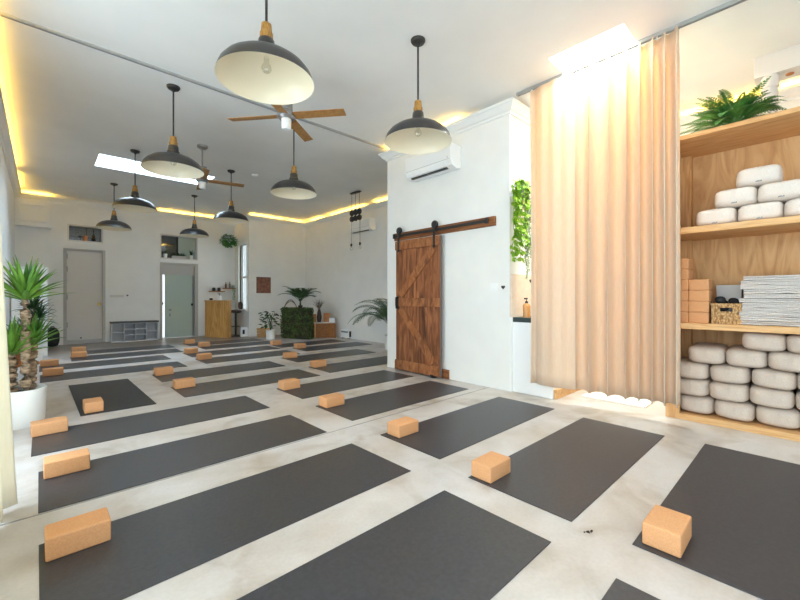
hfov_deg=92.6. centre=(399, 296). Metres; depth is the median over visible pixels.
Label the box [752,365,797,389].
bolster
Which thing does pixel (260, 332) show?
wooden crate
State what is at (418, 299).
barn door
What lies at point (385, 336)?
pot
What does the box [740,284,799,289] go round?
folded blanket
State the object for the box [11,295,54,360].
dracaena
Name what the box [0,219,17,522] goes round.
curtain
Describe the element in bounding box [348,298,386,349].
potted palm
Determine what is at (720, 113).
fern
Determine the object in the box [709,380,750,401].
bolster
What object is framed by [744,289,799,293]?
folded blanket
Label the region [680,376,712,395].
bolster
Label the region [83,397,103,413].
block
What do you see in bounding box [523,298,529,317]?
soap bottle
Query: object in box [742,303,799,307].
folded blanket
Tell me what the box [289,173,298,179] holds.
socket
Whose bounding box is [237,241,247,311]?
window
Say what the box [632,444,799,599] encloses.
yoga mat
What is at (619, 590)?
yoga mat
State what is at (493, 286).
light switch
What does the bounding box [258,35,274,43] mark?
socket
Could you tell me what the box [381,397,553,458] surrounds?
yoga mat
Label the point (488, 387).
trim
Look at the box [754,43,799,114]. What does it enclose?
boxed beam
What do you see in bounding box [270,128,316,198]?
pendant lamp
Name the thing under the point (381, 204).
trim
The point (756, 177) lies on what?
bolster
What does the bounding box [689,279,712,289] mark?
block
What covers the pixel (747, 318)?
folded blanket
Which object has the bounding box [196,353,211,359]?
block
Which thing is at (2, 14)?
rail
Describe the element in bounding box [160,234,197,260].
window
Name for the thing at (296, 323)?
box
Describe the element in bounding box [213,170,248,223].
pendant lamp
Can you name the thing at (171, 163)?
pendant lamp
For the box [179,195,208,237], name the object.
pendant lamp
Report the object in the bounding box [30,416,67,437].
block
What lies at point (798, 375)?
bolster
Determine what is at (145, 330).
cubby shelf
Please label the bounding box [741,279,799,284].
folded blanket
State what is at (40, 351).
pot
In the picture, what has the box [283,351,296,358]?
block
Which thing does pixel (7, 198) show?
wall
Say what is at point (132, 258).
wall
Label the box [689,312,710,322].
block
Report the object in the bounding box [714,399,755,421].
bolster
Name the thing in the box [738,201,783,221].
bolster
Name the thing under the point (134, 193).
socket
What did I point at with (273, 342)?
block
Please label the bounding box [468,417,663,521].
yoga mat
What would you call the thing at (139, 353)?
yoga mat
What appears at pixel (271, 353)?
yoga mat
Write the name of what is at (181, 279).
door
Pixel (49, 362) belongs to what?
block
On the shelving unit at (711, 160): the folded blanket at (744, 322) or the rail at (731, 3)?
the folded blanket at (744, 322)
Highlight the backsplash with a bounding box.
[510,274,530,316]
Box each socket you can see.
[110,215,117,220]
[130,191,139,197]
[167,144,179,153]
[228,206,234,211]
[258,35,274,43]
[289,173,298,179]
[412,110,423,117]
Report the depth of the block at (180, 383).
4.60 m
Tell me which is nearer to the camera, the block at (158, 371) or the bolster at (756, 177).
the bolster at (756, 177)
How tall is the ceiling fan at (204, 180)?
0.660 m
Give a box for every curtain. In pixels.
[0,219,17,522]
[530,26,680,407]
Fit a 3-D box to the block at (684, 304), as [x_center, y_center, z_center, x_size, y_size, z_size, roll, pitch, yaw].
[2.634,0.087,3.579,0.218,0.097,0.143,0,0,-43]
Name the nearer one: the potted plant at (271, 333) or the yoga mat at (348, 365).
the yoga mat at (348, 365)
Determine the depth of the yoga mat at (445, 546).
1.59 m
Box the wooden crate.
[257,328,269,336]
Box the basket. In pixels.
[711,303,741,324]
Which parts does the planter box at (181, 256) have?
planter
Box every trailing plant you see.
[510,178,530,262]
[523,184,530,278]
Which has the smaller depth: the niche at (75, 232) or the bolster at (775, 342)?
the bolster at (775, 342)
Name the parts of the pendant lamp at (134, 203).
lamp shade, rod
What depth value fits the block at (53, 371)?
5.33 m
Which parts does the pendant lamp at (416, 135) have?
rod, lamp shade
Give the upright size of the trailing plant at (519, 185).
0.977 m
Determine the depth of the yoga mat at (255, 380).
4.90 m
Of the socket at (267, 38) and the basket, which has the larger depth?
the basket
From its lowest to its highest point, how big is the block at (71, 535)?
0.097 m
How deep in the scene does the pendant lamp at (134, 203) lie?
6.05 m
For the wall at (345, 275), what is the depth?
10.10 m
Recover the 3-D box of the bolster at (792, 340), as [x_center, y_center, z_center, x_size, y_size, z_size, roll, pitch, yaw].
[3.308,0.369,3.078,0.551,0.168,0.278,0,0,-40]
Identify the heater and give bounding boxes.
[341,329,351,338]
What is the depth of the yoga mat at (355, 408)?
4.08 m
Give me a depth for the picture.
10.86 m
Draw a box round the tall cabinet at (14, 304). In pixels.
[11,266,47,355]
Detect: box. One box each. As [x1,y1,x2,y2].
[171,253,185,258]
[240,327,246,336]
[279,307,313,339]
[324,313,329,321]
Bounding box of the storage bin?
[716,285,743,311]
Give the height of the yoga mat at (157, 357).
0.005 m
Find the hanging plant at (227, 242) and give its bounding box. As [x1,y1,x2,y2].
[219,234,237,247]
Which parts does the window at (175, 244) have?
pane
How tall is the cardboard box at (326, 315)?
0.240 m
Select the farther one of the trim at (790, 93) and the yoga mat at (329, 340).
the yoga mat at (329, 340)
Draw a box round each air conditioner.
[350,217,375,233]
[405,142,460,181]
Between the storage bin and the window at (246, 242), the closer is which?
the storage bin
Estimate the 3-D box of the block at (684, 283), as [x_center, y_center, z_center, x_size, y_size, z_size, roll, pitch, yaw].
[2.632,-0.108,3.577,0.218,0.097,0.143,0,0,-43]
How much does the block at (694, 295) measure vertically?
0.097 m
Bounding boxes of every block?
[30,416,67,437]
[40,359,58,366]
[42,367,63,376]
[43,448,89,478]
[45,507,110,561]
[71,346,85,351]
[71,351,86,357]
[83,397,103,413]
[154,366,172,375]
[173,377,194,388]
[184,339,194,343]
[184,347,197,353]
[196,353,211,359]
[198,342,209,346]
[270,340,281,344]
[278,378,299,389]
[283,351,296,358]
[294,343,305,348]
[310,359,326,367]
[319,392,344,407]
[387,416,417,437]
[471,451,509,483]
[642,505,691,557]
[680,258,692,269]
[680,269,692,279]
[680,280,688,290]
[681,290,688,300]
[681,301,688,311]
[681,312,688,322]
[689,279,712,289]
[689,290,712,300]
[689,301,712,311]
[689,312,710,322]
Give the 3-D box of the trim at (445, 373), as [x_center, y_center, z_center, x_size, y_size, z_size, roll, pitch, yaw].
[0.290,1.038,5.495,0.025,0.125,1.065,0,0,-43]
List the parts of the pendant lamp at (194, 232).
lamp shade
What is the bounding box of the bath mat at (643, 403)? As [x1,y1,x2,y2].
[581,392,654,407]
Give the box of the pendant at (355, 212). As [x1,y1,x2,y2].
[350,191,361,245]
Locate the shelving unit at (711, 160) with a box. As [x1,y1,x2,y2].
[665,106,799,441]
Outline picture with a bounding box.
[256,277,270,292]
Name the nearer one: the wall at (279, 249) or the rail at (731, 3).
the rail at (731, 3)
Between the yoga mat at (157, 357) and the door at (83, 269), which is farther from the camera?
the door at (83, 269)
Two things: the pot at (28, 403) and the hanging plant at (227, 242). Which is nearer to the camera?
the pot at (28, 403)
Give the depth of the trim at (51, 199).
9.19 m
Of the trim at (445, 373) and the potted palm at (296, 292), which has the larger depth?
the potted palm at (296, 292)
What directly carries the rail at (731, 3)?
attached to the ceiling
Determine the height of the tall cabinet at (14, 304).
1.650 m
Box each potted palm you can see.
[277,286,320,307]
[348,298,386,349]
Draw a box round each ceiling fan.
[195,144,244,189]
[227,104,345,141]
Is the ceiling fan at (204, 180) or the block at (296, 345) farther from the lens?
the block at (296, 345)
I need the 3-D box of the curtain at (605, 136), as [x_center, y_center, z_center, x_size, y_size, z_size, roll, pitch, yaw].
[1.902,-0.672,3.733,0.158,3.244,1.351,0,0,-43]
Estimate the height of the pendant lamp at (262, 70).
0.923 m
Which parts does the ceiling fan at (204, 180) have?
down rod, light globe, blade, blade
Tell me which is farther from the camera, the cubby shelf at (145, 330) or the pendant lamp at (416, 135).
the cubby shelf at (145, 330)
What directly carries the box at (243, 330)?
on the floor
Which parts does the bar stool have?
post, seat, backrest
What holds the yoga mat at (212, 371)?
on the floor
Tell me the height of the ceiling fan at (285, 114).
0.660 m
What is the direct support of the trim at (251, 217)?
attached to the wall at (279, 249)
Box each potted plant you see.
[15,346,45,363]
[258,311,280,338]
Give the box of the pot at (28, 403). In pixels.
[10,384,46,429]
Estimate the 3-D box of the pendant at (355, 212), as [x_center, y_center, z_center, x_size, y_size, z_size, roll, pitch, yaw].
[-0.982,-1.680,8.451,0.110,1.280,0.404,0,0,-43]
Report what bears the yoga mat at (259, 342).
on the floor
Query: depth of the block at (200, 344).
8.40 m
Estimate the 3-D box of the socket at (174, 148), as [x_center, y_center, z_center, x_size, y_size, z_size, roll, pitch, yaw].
[-2.500,-1.616,4.221,0.122,0.102,0.122,0,0,-43]
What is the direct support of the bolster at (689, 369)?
on the bolster at (696, 387)
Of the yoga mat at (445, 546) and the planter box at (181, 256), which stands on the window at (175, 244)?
the planter box at (181, 256)
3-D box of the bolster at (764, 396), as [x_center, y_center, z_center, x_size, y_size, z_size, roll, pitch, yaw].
[3.154,0.822,3.247,0.274,0.166,0.550,2,1,45]
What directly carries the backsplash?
attached to the wall partition at (475, 318)
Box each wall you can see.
[0,144,14,352]
[15,191,233,344]
[234,213,253,336]
[254,214,305,335]
[306,81,799,342]
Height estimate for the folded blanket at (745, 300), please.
0.040 m
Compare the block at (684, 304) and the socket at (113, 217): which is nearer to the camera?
the block at (684, 304)
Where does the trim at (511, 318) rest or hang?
attached to the wall partition at (475, 318)
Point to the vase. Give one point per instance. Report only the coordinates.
(319, 316)
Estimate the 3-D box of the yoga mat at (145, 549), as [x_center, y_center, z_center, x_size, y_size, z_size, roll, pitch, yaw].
[-0.764,1.097,2.052,1.705,0.005,0.625,0,0,-44]
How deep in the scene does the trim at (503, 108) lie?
4.75 m
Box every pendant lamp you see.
[95,208,131,230]
[111,149,157,212]
[140,83,203,178]
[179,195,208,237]
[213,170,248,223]
[214,0,313,104]
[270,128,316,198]
[384,35,451,154]
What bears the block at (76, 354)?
on the yoga mat at (139, 353)
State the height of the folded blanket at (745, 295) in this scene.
0.040 m
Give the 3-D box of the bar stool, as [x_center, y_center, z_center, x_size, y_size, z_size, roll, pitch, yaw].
[-4.594,0.615,10.699,0.360,0.970,0.360,0,0,-43]
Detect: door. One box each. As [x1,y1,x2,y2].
[63,248,104,344]
[160,262,197,338]
[393,216,495,377]
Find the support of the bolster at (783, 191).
on the bolster at (775, 209)
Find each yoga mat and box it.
[31,396,269,456]
[38,415,325,513]
[39,355,170,371]
[39,443,410,599]
[40,361,185,382]
[68,379,155,415]
[70,348,182,360]
[87,345,172,353]
[153,361,284,381]
[170,369,319,396]
[183,338,261,345]
[183,346,279,356]
[196,350,299,363]
[197,341,269,349]
[237,490,550,599]
[272,339,344,347]
[277,370,412,398]
[283,349,374,361]
[293,342,370,350]
[310,356,386,372]
[316,381,466,420]
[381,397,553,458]
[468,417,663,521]
[601,578,659,599]
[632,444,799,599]
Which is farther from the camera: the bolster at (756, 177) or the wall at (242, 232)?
the wall at (242, 232)
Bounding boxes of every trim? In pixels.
[0,84,21,196]
[0,387,488,525]
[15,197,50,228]
[18,193,233,224]
[160,259,198,263]
[247,214,305,227]
[305,200,386,227]
[378,97,512,161]
[395,368,448,378]
[510,97,529,125]
[510,316,522,391]
[680,83,799,129]
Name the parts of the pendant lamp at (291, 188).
lamp shade, rod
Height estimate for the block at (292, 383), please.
0.097 m
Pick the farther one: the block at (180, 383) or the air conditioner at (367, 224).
the air conditioner at (367, 224)
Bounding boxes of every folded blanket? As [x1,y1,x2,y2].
[739,298,799,302]
[739,311,799,317]
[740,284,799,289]
[740,316,799,321]
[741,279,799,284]
[741,320,799,326]
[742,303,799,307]
[742,307,799,312]
[743,275,799,280]
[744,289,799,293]
[744,294,799,297]
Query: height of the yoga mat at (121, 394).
0.006 m
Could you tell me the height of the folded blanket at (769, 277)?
0.039 m
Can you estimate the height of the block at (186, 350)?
0.097 m
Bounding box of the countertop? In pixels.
[513,316,530,322]
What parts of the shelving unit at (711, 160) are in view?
post, panel, shelf, post, panel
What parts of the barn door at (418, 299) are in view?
pull handle, rail, rail, rail, rail, barn door rail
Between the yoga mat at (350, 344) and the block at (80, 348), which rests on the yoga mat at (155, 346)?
the block at (80, 348)
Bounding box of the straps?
[715,296,738,310]
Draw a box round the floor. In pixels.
[0,334,799,599]
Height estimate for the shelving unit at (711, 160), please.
2.548 m
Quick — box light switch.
[490,283,496,290]
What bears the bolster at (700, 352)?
on the bolster at (689, 369)
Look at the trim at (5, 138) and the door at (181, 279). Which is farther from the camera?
the door at (181, 279)
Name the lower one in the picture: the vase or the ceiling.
the vase
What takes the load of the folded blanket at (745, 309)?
on the folded blanket at (765, 314)
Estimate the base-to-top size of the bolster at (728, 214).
0.162 m
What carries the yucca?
on the floor
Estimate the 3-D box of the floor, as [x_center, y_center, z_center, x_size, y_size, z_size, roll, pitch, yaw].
[-1.167,1.200,5.291,6.970,0.200,14.720,0,0,-43]
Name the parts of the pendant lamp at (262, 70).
lamp shade, rod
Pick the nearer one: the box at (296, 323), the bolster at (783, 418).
the bolster at (783, 418)
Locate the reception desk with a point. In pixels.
(217, 312)
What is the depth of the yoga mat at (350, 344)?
8.46 m
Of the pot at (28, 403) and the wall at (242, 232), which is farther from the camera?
the wall at (242, 232)
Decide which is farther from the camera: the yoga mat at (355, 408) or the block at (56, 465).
the yoga mat at (355, 408)
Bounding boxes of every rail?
[0,11,384,148]
[516,0,746,96]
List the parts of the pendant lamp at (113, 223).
lamp shade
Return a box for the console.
[313,322,335,338]
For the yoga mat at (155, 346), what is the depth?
7.98 m
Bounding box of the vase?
[312,299,324,321]
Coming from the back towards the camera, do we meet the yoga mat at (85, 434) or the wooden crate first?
the wooden crate
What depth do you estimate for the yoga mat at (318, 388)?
4.84 m
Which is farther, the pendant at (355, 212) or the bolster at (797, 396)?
the pendant at (355, 212)
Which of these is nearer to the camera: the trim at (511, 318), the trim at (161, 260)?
the trim at (511, 318)
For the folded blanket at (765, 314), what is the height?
0.040 m
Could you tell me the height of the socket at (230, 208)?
0.102 m
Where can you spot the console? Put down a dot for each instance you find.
(321, 329)
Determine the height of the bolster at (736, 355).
0.166 m
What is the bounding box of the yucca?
[3,255,66,429]
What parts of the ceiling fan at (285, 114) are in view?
blade, blade, light globe, blade, blade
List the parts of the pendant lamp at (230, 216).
lamp shade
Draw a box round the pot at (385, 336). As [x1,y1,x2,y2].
[384,335,386,349]
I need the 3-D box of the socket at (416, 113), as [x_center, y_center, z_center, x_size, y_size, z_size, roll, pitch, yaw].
[0.163,-1.616,3.454,0.122,0.102,0.122,0,0,-43]
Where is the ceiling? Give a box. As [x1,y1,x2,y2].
[0,0,799,221]
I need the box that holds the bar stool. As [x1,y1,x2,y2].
[231,302,242,336]
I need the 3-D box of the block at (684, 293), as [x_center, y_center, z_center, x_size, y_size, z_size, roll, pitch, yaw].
[2.629,-0.011,3.574,0.218,0.097,0.143,0,0,-43]
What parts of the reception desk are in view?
panel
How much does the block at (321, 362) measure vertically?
0.097 m
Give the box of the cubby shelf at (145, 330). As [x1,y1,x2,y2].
[109,320,158,342]
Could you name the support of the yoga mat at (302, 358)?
on the floor
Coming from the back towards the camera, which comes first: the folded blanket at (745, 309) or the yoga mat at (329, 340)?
the yoga mat at (329, 340)
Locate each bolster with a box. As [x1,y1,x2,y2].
[680,357,712,378]
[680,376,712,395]
[680,393,715,413]
[688,342,728,363]
[696,207,737,225]
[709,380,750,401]
[710,362,753,383]
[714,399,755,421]
[715,186,757,209]
[726,345,768,367]
[736,164,782,188]
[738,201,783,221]
[742,332,787,351]
[749,382,794,408]
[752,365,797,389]
[756,404,799,428]
[757,179,799,203]
[768,348,799,372]
[784,198,799,216]
[786,334,799,353]
[795,388,799,409]
[797,372,799,388]
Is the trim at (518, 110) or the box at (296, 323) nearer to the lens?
the trim at (518, 110)
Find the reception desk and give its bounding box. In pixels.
[204,300,231,337]
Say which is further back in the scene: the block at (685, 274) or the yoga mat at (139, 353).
the yoga mat at (139, 353)
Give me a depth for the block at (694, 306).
3.40 m
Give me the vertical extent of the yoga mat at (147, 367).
0.005 m
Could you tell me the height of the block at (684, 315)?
0.097 m
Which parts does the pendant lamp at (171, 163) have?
lamp shade, rod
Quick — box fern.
[680,76,786,134]
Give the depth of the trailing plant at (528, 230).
4.41 m
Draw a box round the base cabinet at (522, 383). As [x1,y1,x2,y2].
[513,316,580,399]
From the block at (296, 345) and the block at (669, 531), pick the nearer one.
the block at (669, 531)
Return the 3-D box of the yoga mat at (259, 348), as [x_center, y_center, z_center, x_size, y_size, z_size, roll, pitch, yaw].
[-3.390,1.097,7.796,1.705,0.005,0.625,0,0,-43]
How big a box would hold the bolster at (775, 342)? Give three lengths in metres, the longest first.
0.550 x 0.274 x 0.166 m
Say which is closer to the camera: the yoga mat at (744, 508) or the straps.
the yoga mat at (744, 508)
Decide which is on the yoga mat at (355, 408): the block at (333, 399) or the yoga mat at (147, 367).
the block at (333, 399)
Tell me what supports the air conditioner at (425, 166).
attached to the wall partition at (475, 318)
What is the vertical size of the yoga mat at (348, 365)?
0.005 m
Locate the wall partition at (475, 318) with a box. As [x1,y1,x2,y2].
[387,98,530,390]
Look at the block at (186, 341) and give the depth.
8.97 m
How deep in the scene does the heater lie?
10.04 m
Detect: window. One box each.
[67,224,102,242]
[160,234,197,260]
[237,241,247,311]
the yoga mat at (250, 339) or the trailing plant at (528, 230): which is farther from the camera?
the yoga mat at (250, 339)
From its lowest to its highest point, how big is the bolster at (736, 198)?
0.162 m
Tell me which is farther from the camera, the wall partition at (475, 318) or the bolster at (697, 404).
the wall partition at (475, 318)
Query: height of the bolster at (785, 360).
0.166 m
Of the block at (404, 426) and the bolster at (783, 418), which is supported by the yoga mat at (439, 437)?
the block at (404, 426)
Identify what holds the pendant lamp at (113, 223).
hanging from the ceiling
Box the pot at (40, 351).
[35,348,43,360]
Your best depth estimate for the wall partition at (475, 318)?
4.82 m
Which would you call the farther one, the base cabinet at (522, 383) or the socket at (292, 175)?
the socket at (292, 175)
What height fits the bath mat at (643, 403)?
0.014 m
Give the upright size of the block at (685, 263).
0.097 m
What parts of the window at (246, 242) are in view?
sash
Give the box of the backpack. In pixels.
[48,326,59,346]
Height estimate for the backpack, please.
0.453 m

